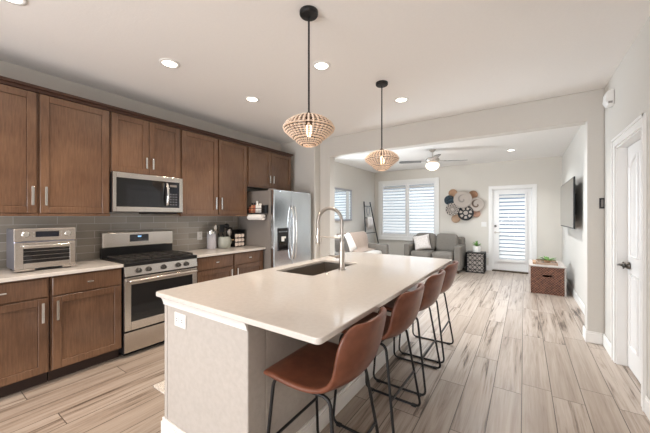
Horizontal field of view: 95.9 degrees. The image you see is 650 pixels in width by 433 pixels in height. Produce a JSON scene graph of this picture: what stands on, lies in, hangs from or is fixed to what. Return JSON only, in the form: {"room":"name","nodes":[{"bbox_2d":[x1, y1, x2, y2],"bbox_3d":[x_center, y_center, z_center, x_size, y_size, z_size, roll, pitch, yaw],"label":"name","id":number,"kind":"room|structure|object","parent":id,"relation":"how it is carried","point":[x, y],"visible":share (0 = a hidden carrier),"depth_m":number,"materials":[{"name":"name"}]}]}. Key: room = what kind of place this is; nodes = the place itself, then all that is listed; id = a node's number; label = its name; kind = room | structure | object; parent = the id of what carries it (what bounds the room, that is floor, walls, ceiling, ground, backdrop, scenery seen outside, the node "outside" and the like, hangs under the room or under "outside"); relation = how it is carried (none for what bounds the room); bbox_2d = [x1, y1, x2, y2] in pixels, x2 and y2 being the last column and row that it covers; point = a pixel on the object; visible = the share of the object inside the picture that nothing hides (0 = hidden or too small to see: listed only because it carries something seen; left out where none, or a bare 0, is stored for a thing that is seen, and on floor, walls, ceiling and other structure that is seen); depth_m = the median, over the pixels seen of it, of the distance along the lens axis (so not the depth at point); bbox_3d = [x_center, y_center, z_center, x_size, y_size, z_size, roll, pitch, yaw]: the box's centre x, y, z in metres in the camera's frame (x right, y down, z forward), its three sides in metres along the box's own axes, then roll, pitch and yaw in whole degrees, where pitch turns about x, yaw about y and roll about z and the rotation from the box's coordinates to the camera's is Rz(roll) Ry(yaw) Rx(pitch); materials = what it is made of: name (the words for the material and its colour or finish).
{"room":"kitchen","nodes":[
{"label":"kitchen","id":0,"kind":"room"},
{"bbox_2d":[0,60,374,268],"bbox_3d":[-1.642,0.000,4.530,0.252,2.740,11.650,0,0,34],"label":"wall","id":1,"kind":"structure","parent":0,"point":[361,182],"depth_m":3.57,"materials":[{"name":"white paint"}]},
{"bbox_2d":[0,76,39,215],"bbox_3d":[-2.731,-0.554,2.369,0.396,1.102,0.540,0,0,34],"label":"upper cabinet","id":2,"kind":"object","parent":1,"relation":"attached to","point":[18,99],"visible":1,"depth_m":2.40,"materials":[{"name":"brown wood"}]},
{"bbox_2d":[38,86,111,215],"bbox_3d":[-2.432,-0.554,2.809,0.396,1.102,0.525,0,0,34],"label":"upper cabinet","id":3,"kind":"object","parent":1,"relation":"attached to","point":[74,131],"visible":0.95,"depth_m":2.69,"materials":[{"name":"brown wood"}]},
{"bbox_2d":[110,106,181,178],"bbox_3d":[-2.080,-0.769,3.327,0.396,0.672,0.728,0,0,34],"label":"upper cabinet","id":4,"kind":"object","parent":1,"relation":"attached to","point":[140,143],"visible":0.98,"depth_m":3.19,"materials":[{"name":"brown wood"}]},
{"bbox_2d":[110,171,182,213],"bbox_3d":[-2.047,-0.241,3.303,0.456,0.423,0.720,0,0,34],"label":"microwave","id":5,"kind":"object","parent":4,"relation":"attached to","point":[129,192],"visible":0.98,"depth_m":3.16,"materials":[{"name":"silver metal"}]},
{"bbox_2d":[197,232,201,239],"bbox_3d":[-1.761,0.270,4.122,0.009,0.115,0.075,0,0,34],"label":"wall outlet","id":6,"kind":"object","parent":1,"relation":"attached to","point":[199,234],"visible":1,"depth_m":4.11,"materials":[{"name":"white plastic"}]},
{"bbox_2d":[166,125,248,215],"bbox_3d":[-1.585,-0.554,4.055,0.396,1.102,1.032,0,0,34],"label":"upper cabinet","id":7,"kind":"object","parent":1,"relation":"attached to","point":[213,166],"visible":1,"depth_m":3.90,"materials":[{"name":"brown wood"}]},
{"bbox_2d":[247,143,292,190],"bbox_3d":[-1.009,-0.779,4.904,0.396,0.652,1.020,0,0,34],"label":"upper cabinet","id":8,"kind":"object","parent":1,"relation":"attached to","point":[267,168],"visible":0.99,"depth_m":4.74,"materials":[{"name":"brown wood"}]},
{"bbox_2d":[335,187,351,220],"bbox_3d":[0.392,-0.305,7.446,0.039,0.830,1.160,0,0,34],"label":"window","id":9,"kind":"structure","parent":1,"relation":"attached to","point":[343,197],"depth_m":7.58,"materials":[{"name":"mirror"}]},
{"bbox_2d":[0,0,649,172],"bbox_3d":[0.598,-1.420,2.918,6.310,0.100,11.900,0,0,34],"label":"ceiling","id":10,"kind":"structure","parent":0,"point":[448,57],"depth_m":2.49,"materials":[{"name":"paint"}]},
{"bbox_2d":[3,0,27,5],"bbox_3d":[-1.959,-1.365,1.814,0.170,0.009,0.170,0,0,34],"label":"recessed light","id":11,"kind":"object","parent":10,"relation":"in","point":[15,2],"visible":1,"depth_m":1.87,"materials":[{"name":"white plastic"}]},
{"bbox_2d":[159,58,179,67],"bbox_3d":[-1.389,-1.365,2.619,0.170,0.009,0.170,0,0,34],"label":"recessed light","id":12,"kind":"object","parent":10,"relation":"in","point":[170,63],"visible":1,"depth_m":2.61,"materials":[{"name":"white plastic"}]},
{"bbox_2d":[245,96,259,101],"bbox_3d":[-0.848,-1.365,3.414,0.170,0.009,0.170,0,0,34],"label":"recessed light","id":13,"kind":"object","parent":10,"relation":"in","point":[247,98],"visible":1,"depth_m":3.41,"materials":[{"name":"white plastic"}]},
{"bbox_2d":[282,5,334,147],"bbox_3d":[-0.108,-0.918,1.959,0.352,0.904,0.349,0,0,34],"label":"pendant light","id":14,"kind":"object","parent":10,"relation":"hanging from","point":[308,13],"visible":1,"depth_m":1.90,"materials":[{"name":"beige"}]},
{"bbox_2d":[312,60,330,70],"bbox_3d":[-0.033,-1.365,2.657,0.170,0.009,0.170,0,0,34],"label":"recessed light","id":15,"kind":"object","parent":10,"relation":"in","point":[321,65],"visible":1,"depth_m":2.65,"materials":[{"name":"white plastic"}]},
{"bbox_2d":[365,80,398,170],"bbox_3d":[0.582,-0.918,3.002,0.352,0.904,0.349,0,0,34],"label":"pendant light","id":16,"kind":"object","parent":10,"relation":"hanging from","point":[392,157],"visible":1,"depth_m":2.94,"materials":[{"name":"beige"}]},
{"bbox_2d":[394,97,408,102],"bbox_3d":[0.892,-1.365,3.432,0.170,0.009,0.170,0,0,34],"label":"recessed light","id":17,"kind":"object","parent":10,"relation":"in","point":[398,99],"visible":1,"depth_m":3.42,"materials":[{"name":"white plastic"}]},
{"bbox_2d":[399,149,459,171],"bbox_3d":[2.201,-1.074,6.000,0.990,0.592,0.990,0,0,-33],"label":"ceiling fan","id":18,"kind":"object","parent":10,"relation":"hanging from","point":[432,164],"visible":1,"depth_m":5.92,"materials":[{"name":"silver metal"}]},
{"bbox_2d":[0,268,649,432],"bbox_3d":[0.598,1.420,2.918,6.310,0.100,11.900,0,0,34],"label":"floor","id":19,"kind":"structure","parent":0,"point":[519,360],"depth_m":2.39,"materials":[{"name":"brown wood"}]},
{"bbox_2d":[0,277,48,397],"bbox_3d":[-2.615,0.928,2.320,0.620,0.883,0.528,0,0,34],"label":"base cabinet","id":20,"kind":"object","parent":19,"relation":"on","point":[24,304],"visible":0.99,"depth_m":2.27,"materials":[{"name":"brown wood"}]},
{"bbox_2d":[47,268,120,380],"bbox_3d":[-2.319,0.928,2.756,0.620,0.883,0.511,0,0,34],"label":"base cabinet","id":21,"kind":"object","parent":19,"relation":"on","point":[85,307],"visible":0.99,"depth_m":2.57,"materials":[{"name":"brown wood"}]},
{"bbox_2d":[100,230,197,355],"bbox_3d":[-1.927,0.772,3.263,0.674,1.195,0.753,0,0,34],"label":"gas range","id":22,"kind":"object","parent":19,"relation":"on","point":[151,265],"visible":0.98,"depth_m":3.07,"materials":[{"name":"silver metal"}]},
{"bbox_2d":[102,250,196,266],"bbox_3d":[-1.928,0.453,3.264,0.542,0.064,0.753,0,0,34],"label":"cooktop","id":23,"kind":"object","parent":22,"relation":"in","point":[139,258],"depth_m":3.16,"materials":[{"name":"grey metal"}]},
{"bbox_2d":[153,380,164,393],"bbox_3d":[-0.788,1.364,2.693,0.610,0.012,1.230,0,0,34],"label":"kitchen mat","id":24,"kind":"object","parent":19,"relation":"on","point":[160,386],"visible":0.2,"depth_m":2.34,"materials":[{"name":"beige fabric"}]},
{"bbox_2d":[196,250,262,282],"bbox_3d":[-1.440,0.928,4.051,0.620,0.883,1.083,0,0,34],"label":"base cabinet","id":25,"kind":"object","parent":19,"relation":"on","point":[209,268],"visible":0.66,"depth_m":3.82,"materials":[{"name":"brown wood"}]},
{"bbox_2d":[180,246,265,257],"bbox_3d":[-1.441,0.471,4.056,0.612,0.030,1.098,0,0,34],"label":"countertop","id":26,"kind":"structure","parent":25,"relation":"on","point":[205,252],"depth_m":3.93,"materials":[{"name":"white stone"}]},
{"bbox_2d":[207,230,215,248],"bbox_3d":[-1.606,0.321,4.149,0.128,0.270,0.128,0,0,34],"label":"utensil canister","id":27,"kind":"object","parent":26,"relation":"on","point":[211,235],"visible":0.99,"depth_m":4.10,"materials":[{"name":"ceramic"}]},
{"bbox_2d":[218,236,231,247],"bbox_3d":[-1.454,0.373,4.258,0.192,0.165,0.176,0,0,-16],"label":"utensil crock","id":28,"kind":"object","parent":26,"relation":"on","point":[223,242],"visible":0.94,"depth_m":4.19,"materials":[{"name":"grey ceramic"}]},
{"bbox_2d":[214,224,219,236],"bbox_3d":[-1.536,0.272,4.197,0.027,0.330,0.135,0,0,37],"label":"utensil","id":29,"kind":"object","parent":28,"relation":"in","point":[215,225],"visible":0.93,"depth_m":4.17,"materials":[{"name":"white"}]},
{"bbox_2d":[219,224,223,236],"bbox_3d":[-1.474,0.275,4.210,0.023,0.321,0.084,0,0,34],"label":"utensil","id":30,"kind":"object","parent":28,"relation":"in","point":[221,227],"visible":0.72,"depth_m":4.21,"materials":[{"name":"black"}]},
{"bbox_2d":[230,229,244,246],"bbox_3d":[-1.343,0.328,4.484,0.120,0.256,0.192,0,0,34],"label":"rack","id":31,"kind":"object","parent":26,"relation":"on","point":[235,231],"visible":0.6,"depth_m":4.49,"materials":[{"name":"black metal"}]},
{"bbox_2d":[239,188,310,269],"bbox_3d":[-0.771,0.480,4.815,0.834,1.780,0.900,0,0,34],"label":"refrigerator","id":32,"kind":"object","parent":19,"relation":"on","point":[285,232],"visible":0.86,"depth_m":4.48,"materials":[{"name":"grey metal"}]},
{"bbox_2d":[247,205,267,217],"bbox_3d":[-1.004,-0.078,4.374,0.364,0.185,0.088,0,0,34],"label":"spice rack","id":33,"kind":"object","parent":32,"relation":"attached to","point":[264,208],"visible":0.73,"depth_m":4.28,"materials":[{"name":"black metal"}]},
{"bbox_2d":[247,214,265,219],"bbox_3d":[-1.025,0.010,4.365,0.310,0.084,0.084,0,0,34],"label":"paper towel roll","id":34,"kind":"object","parent":33,"relation":"attached to","point":[250,216],"visible":1,"depth_m":4.32,"materials":[{"name":"white paper"}]},
{"bbox_2d":[247,205,267,212],"bbox_3d":[-1.004,-0.110,4.377,0.360,0.120,0.084,0,0,34],"label":"shelf","id":35,"kind":"object","parent":33,"relation":"attached to","point":[264,208],"depth_m":4.28,"materials":[{"name":"black"}]},
{"bbox_2d":[161,262,408,432],"bbox_3d":[-0.037,0.925,2.553,0.792,0.889,2.339,0,0,34],"label":"kitchen island","id":36,"kind":"object","parent":19,"relation":"on","point":[216,381],"visible":0.58,"depth_m":1.59,"materials":[{"name":"beige paint"}]},
{"bbox_2d":[174,312,185,328],"bbox_3d":[-0.847,0.607,1.713,0.118,0.082,0.006,0,0,34],"label":"outlet","id":37,"kind":"object","parent":36,"relation":"attached to","point":[179,317],"depth_m":1.71,"materials":[{"name":"white plastic"}]},
{"bbox_2d":[156,252,451,344],"bbox_3d":[0.161,0.467,2.438,1.222,0.027,2.445,0,0,34],"label":"island countertop","id":38,"kind":"structure","parent":36,"relation":"on","point":[315,309],"depth_m":1.75,"materials":[{"name":"white stone"}]},
{"bbox_2d":[285,262,349,275],"bbox_3d":[-0.048,0.602,2.662,0.430,0.230,0.780,0,0,34],"label":"sink","id":39,"kind":"object","parent":38,"relation":"in","point":[316,269],"visible":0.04,"depth_m":2.95,"materials":[{"name":"silver metal"}]},
{"bbox_2d":[316,206,345,269],"bbox_3d":[0.027,0.182,2.541,0.307,0.543,0.132,0,0,34],"label":"kitchen faucet","id":40,"kind":"object","parent":38,"relation":"on","point":[341,256],"visible":1,"depth_m":2.50,"materials":[{"name":"silver metal"}]},
{"bbox_2d":[263,306,386,432],"bbox_3d":[0.033,0.909,1.471,0.535,0.922,0.502,0,0,33],"label":"bar stool","id":41,"kind":"object","parent":19,"relation":"on","point":[317,370],"visible":0.98,"depth_m":1.34,"materials":[{"name":"brown leather"}]},
{"bbox_2d":[335,234,388,254],"bbox_3d":[0.630,0.893,6.855,0.980,0.953,2.150,0,0,34],"label":"sofa","id":42,"kind":"object","parent":19,"relation":"on","point":[379,248],"visible":0.09,"depth_m":7.38,"materials":[{"name":"grey fabric"}]},
{"bbox_2d":[335,234,349,251],"bbox_3d":[0.323,0.600,5.994,0.228,0.470,0.470,0,0,34],"label":"throw pillow","id":43,"kind":"object","parent":42,"relation":"on","point":[337,241],"visible":0.39,"depth_m":5.90,"materials":[{"name":"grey fabric"}]},
{"bbox_2d":[345,232,356,251],"bbox_3d":[0.487,0.600,6.342,0.246,0.512,0.510,0,0,34],"label":"throw pillow","id":44,"kind":"object","parent":42,"relation":"on","point":[352,246],"visible":0.55,"depth_m":6.32,"materials":[{"name":"beige fabric"}]},
{"bbox_2d":[337,231,374,251],"bbox_3d":[0.794,0.617,7.366,0.692,0.459,0.921,0,0,34],"label":"throw blanket","id":45,"kind":"object","parent":42,"relation":"on","point":[360,238],"visible":0.7,"depth_m":7.31,"materials":[{"name":"beige fabric"}]},
{"bbox_2d":[365,250,381,253],"bbox_3d":[1.036,0.950,7.309,0.680,0.220,0.597,0,0,34],"label":"seat cushion","id":46,"kind":"object","parent":42,"relation":"on","point":[371,251],"depth_m":7.11,"materials":[{"name":"beige fabric"}]},
{"bbox_2d":[364,202,378,243],"bbox_3d":[1.284,0.470,8.364,0.468,1.811,0.953,0,0,34],"label":"blanket ladder","id":47,"kind":"object","parent":19,"relation":"on","point":[364,202],"visible":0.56,"depth_m":8.64,"materials":[{"name":"black wood"}]},
{"bbox_2d":[365,217,372,229],"bbox_3d":[1.292,0.199,8.578,0.090,0.358,0.310,0,0,34],"label":"folded blanket","id":48,"kind":"object","parent":47,"relation":"on","point":[369,220],"visible":0.98,"depth_m":8.53,"materials":[{"name":"beige fabric"}]},
{"bbox_2d":[333,283,423,432],"bbox_3d":[0.392,0.909,2.000,0.535,0.922,0.502,0,0,35],"label":"bar stool","id":49,"kind":"object","parent":19,"relation":"on","point":[406,307],"visible":0.68,"depth_m":1.80,"materials":[{"name":"brown leather"}]},
{"bbox_2d":[373,269,444,396],"bbox_3d":[0.744,0.909,2.517,0.535,0.922,0.502,0,0,34],"label":"bar stool","id":50,"kind":"object","parent":19,"relation":"on","point":[433,284],"visible":0.61,"depth_m":2.31,"materials":[{"name":"brown leather"}]},
{"bbox_2d":[398,261,458,363],"bbox_3d":[1.081,0.909,3.013,0.535,0.922,0.502,0,0,33],"label":"bar stool","id":51,"kind":"object","parent":19,"relation":"on","point":[450,270],"visible":0.58,"depth_m":2.81,"materials":[{"name":"brown leather"}]},
{"bbox_2d":[404,233,465,273],"bbox_3d":[2.879,0.904,7.682,1.370,0.932,0.855,0,0,34],"label":"loveseat","id":52,"kind":"object","parent":19,"relation":"on","point":[443,245],"visible":0.75,"depth_m":7.52,"materials":[{"name":"grey fabric"}]},
{"bbox_2d":[413,234,431,249],"bbox_3d":[2.574,0.690,7.777,0.496,0.466,0.255,0,0,21],"label":"throw pillow","id":53,"kind":"object","parent":52,"relation":"on","point":[421,242],"visible":0.98,"depth_m":7.71,"materials":[{"name":"beige fabric"}]},
{"bbox_2d":[411,249,434,257],"bbox_3d":[2.590,0.985,7.742,0.539,0.200,0.630,0,0,34],"label":"seat cushion","id":54,"kind":"object","parent":52,"relation":"on","point":[424,252],"depth_m":7.51,"materials":[{"name":"grey fabric"}]},
{"bbox_2d":[416,233,435,249],"bbox_3d":[2.736,0.680,7.957,0.539,0.484,0.246,0,0,34],"label":"cushion","id":55,"kind":"object","parent":52,"relation":"on","point":[432,237],"depth_m":7.79,"materials":[{"name":"grey fabric"}]},
{"bbox_2d":[432,251,453,259],"bbox_3d":[3.041,0.985,7.436,0.539,0.200,0.630,0,0,34],"label":"seat cushion","id":56,"kind":"object","parent":52,"relation":"on","point":[435,254],"depth_m":7.21,"materials":[{"name":"grey fabric"}]},
{"bbox_2d":[436,233,458,250],"bbox_3d":[3.187,0.680,7.651,0.539,0.484,0.246,0,0,34],"label":"cushion","id":57,"kind":"object","parent":52,"relation":"on","point":[444,241],"depth_m":7.57,"materials":[{"name":"grey fabric"}]},
{"bbox_2d":[465,251,485,273],"bbox_3d":[3.760,1.125,7.298,0.420,0.490,0.420,0,0,34],"label":"side table","id":58,"kind":"object","parent":19,"relation":"on","point":[476,261],"visible":1,"depth_m":7.15,"materials":[{"name":"black"}]},
{"bbox_2d":[473,241,480,251],"bbox_3d":[3.746,0.738,7.263,0.253,0.284,0.245,0,0,34],"label":"potted plant","id":59,"kind":"object","parent":58,"relation":"on","point":[476,248],"visible":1,"depth_m":7.19,"materials":[{"name":"green plant"}]},
{"bbox_2d":[528,259,566,296],"bbox_3d":[4.145,1.121,5.502,0.525,0.497,0.880,0,0,34],"label":"storage bench","id":60,"kind":"object","parent":19,"relation":"on","point":[560,264],"visible":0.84,"depth_m":5.26,"materials":[{"name":"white wood"}]},
{"bbox_2d":[536,259,557,265],"bbox_3d":[4.140,0.853,5.481,0.310,0.040,0.520,0,0,34],"label":"serving tray","id":61,"kind":"object","parent":60,"relation":"on","point":[538,261],"visible":0.82,"depth_m":5.34,"materials":[{"name":"brown wood"}]},
{"bbox_2d":[538,256,555,262],"bbox_3d":[4.147,0.803,5.462,0.289,0.114,0.297,0,0,-16],"label":"plant","id":62,"kind":"object","parent":61,"relation":"on","point":[546,259],"visible":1,"depth_m":5.46,"materials":[{"name":"green plant"}]},
{"bbox_2d":[531,266,564,295],"bbox_3d":[4.133,1.133,5.484,0.495,0.474,0.827,0,0,34],"label":"wicker basket","id":63,"kind":"object","parent":19,"relation":"on","point":[544,280],"visible":0.73,"depth_m":5.14,"materials":[{"name":"brown wicker"}]},
{"bbox_3d":[-2.907,0.929,1.890,0.620,0.883,0.498,0,0,34],"label":"base cabinet","id":64,"kind":"object","parent":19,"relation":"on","visible":0},
{"bbox_2d":[0,259,123,282],"bbox_3d":[-2.614,0.471,2.329,0.612,0.030,1.556,0,0,34],"label":"countertop","id":65,"kind":"structure","parent":64,"relation":"on","point":[6,275],"depth_m":2.50,"materials":[{"name":"white stone"}]},
{"bbox_2d":[6,227,76,272],"bbox_3d":[-2.481,0.277,2.574,0.343,0.358,0.394,0,0,34],"label":"toaster oven","id":66,"kind":"object","parent":65,"relation":"on","point":[27,249],"visible":1,"depth_m":2.48,"materials":[{"name":"silver metal"}]},
{"bbox_2d":[281,89,603,332],"bbox_3d":[1.119,0.000,4.389,4.500,2.740,0.320,0,0,34],"label":"wall header","id":67,"kind":"structure","parent":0,"point":[312,169],"depth_m":3.70,"materials":[{"name":"white paint"}]},
{"bbox_2d":[599,198,604,208],"bbox_3d":[2.958,-0.141,3.129,0.042,0.113,0.018,0,0,34],"label":"thermostat","id":68,"kind":"object","parent":67,"relation":"attached to","point":[601,200],"visible":1,"depth_m":3.12,"materials":[{"name":"black plastic"}]},
{"bbox_2d":[375,156,561,265],"bbox_3d":[3.507,0.000,7.984,4.590,2.740,0.150,0,0,34],"label":"wall","id":69,"kind":"structure","parent":0,"point":[546,172],"depth_m":7.46,"materials":[{"name":"beige paint"}]},
{"bbox_2d":[378,177,438,240],"bbox_3d":[2.439,-0.188,8.655,1.850,1.795,0.180,0,0,34],"label":"window","id":70,"kind":"structure","parent":69,"relation":"in","point":[392,230],"depth_m":8.63,"materials":[{"name":"white paint"}]},
{"bbox_2d":[444,195,453,204],"bbox_3d":[3.370,-0.441,7.933,0.263,0.263,0.046,0,0,34],"label":"wall basket","id":71,"kind":"object","parent":69,"relation":"attached to","point":[448,199],"visible":1,"depth_m":7.94,"materials":[{"name":"blue wicker"}]},
{"bbox_2d":[445,203,458,215],"bbox_3d":[3.420,-0.191,7.869,0.343,0.343,0.046,0,0,34],"label":"wall basket","id":72,"kind":"object","parent":69,"relation":"attached to","point":[451,209],"visible":1,"depth_m":7.88,"materials":[{"name":"grey wicker"}]},
{"bbox_2d":[448,189,456,196],"bbox_3d":[3.451,-0.625,7.902,0.222,0.222,0.046,0,0,34],"label":"wall basket","id":73,"kind":"object","parent":69,"relation":"attached to","point":[452,192],"visible":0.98,"depth_m":7.91,"materials":[{"name":"brown wicker"}]},
{"bbox_2d":[451,215,459,222],"bbox_3d":[3.511,0.059,7.862,0.222,0.222,0.046,0,0,34],"label":"wall basket","id":74,"kind":"object","parent":69,"relation":"attached to","point":[455,218],"visible":1,"depth_m":7.87,"materials":[{"name":"brown wicker"}]},
{"bbox_2d":[453,191,471,207],"bbox_3d":[3.625,-0.450,7.711,0.454,0.454,0.046,0,0,34],"label":"wall basket","id":75,"kind":"object","parent":69,"relation":"attached to","point":[462,199],"visible":1,"depth_m":7.71,"materials":[{"name":"beige wicker"}]},
{"bbox_2d":[458,206,473,219],"bbox_3d":[3.694,-0.095,7.695,0.394,0.394,0.046,0,0,34],"label":"wall basket","id":76,"kind":"object","parent":69,"relation":"attached to","point":[466,213],"visible":1,"depth_m":7.69,"materials":[{"name":"black wicker"}]},
{"bbox_2d":[469,191,477,198],"bbox_3d":[3.858,-0.564,7.626,0.222,0.222,0.046,0,0,34],"label":"wall basket","id":77,"kind":"object","parent":69,"relation":"attached to","point":[474,194],"visible":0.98,"depth_m":7.62,"materials":[{"name":"brown wicker"}]},
{"bbox_2d":[469,197,484,210],"bbox_3d":[3.913,-0.312,7.552,0.364,0.364,0.046,0,0,34],"label":"wall basket","id":78,"kind":"object","parent":69,"relation":"attached to","point":[477,204],"visible":1,"depth_m":7.55,"materials":[{"name":"beige wicker"}]},
{"bbox_2d":[473,211,480,216],"bbox_3d":[3.918,-0.078,7.585,0.198,0.198,0.046,0,0,34],"label":"wall basket","id":79,"kind":"object","parent":69,"relation":"attached to","point":[476,213],"visible":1,"depth_m":7.58,"materials":[{"name":"brown wicker"}]},
{"bbox_2d":[481,222,486,226],"bbox_3d":[4.069,0.200,7.504,0.120,0.120,0.012,0,0,34],"label":"light switch","id":80,"kind":"object","parent":69,"relation":"attached to","point":[483,224],"visible":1,"depth_m":7.50,"materials":[{"name":"white plastic"}]},
{"bbox_2d":[489,184,536,273],"bbox_3d":[4.604,0.302,7.219,0.995,2.135,0.204,0,0,34],"label":"door","id":81,"kind":"structure","parent":69,"relation":"in","point":[496,263],"depth_m":7.17,"materials":[{"name":"white paint"}]},
{"bbox_2d":[562,16,649,399],"bbox_3d":[2.588,0.000,1.657,1.000,2.740,11.650,0,0,34],"label":"wall","id":82,"kind":"structure","parent":0,"point":[630,82],"depth_m":2.98,"materials":[{"name":"white paint"}]},
{"bbox_2d":[560,176,575,228],"bbox_3d":[4.204,-0.203,5.026,0.111,0.775,1.840,0,0,34],"label":"television","id":83,"kind":"object","parent":82,"relation":"attached to","point":[567,191],"visible":1,"depth_m":4.82,"materials":[{"name":"black"}]},
{"bbox_2d":[583,325,602,344],"bbox_3d":[2.955,1.308,3.239,0.140,0.125,0.190,0,0,34],"label":"baseboard","id":84,"kind":"object","parent":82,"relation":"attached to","point":[589,336],"visible":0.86,"depth_m":3.17,"materials":[{"name":"white paint"}]},
{"bbox_2d":[566,279,649,420],"bbox_3d":[2.126,1.308,1.880,0.015,0.125,11.500,0,0,34],"label":"baseboard","id":85,"kind":"structure","parent":82,"relation":"attached to","point":[606,343],"depth_m":3.02,"materials":[{"name":"white paint"}]},
{"bbox_2d":[602,89,613,107],"bbox_3d":[2.747,-1.137,2.840,0.065,0.143,0.134,0,0,34],"label":"sensor","id":86,"kind":"object","parent":82,"relation":"attached to","point":[608,98],"visible":1,"depth_m":2.79,"materials":[{"name":"white plastic"}]},
{"bbox_2d":[611,112,646,411],"bbox_3d":[2.554,0.320,2.390,0.160,2.100,0.915,0,0,34],"label":"door","id":87,"kind":"structure","parent":82,"relation":"in","point":[628,157],"depth_m":2.58,"materials":[{"name":"white paint"}]},
{"label":"outside","id":88,"kind":"structure","parent":0,"visible":0},
{"bbox_2d":[499,250,524,259],"bbox_3d":[5.263,1.455,10.418,11.000,0.130,5.850,0,0,34],"label":"patio","id":89,"kind":"structure","parent":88,"point":[499,250],"depth_m":10.44,"materials":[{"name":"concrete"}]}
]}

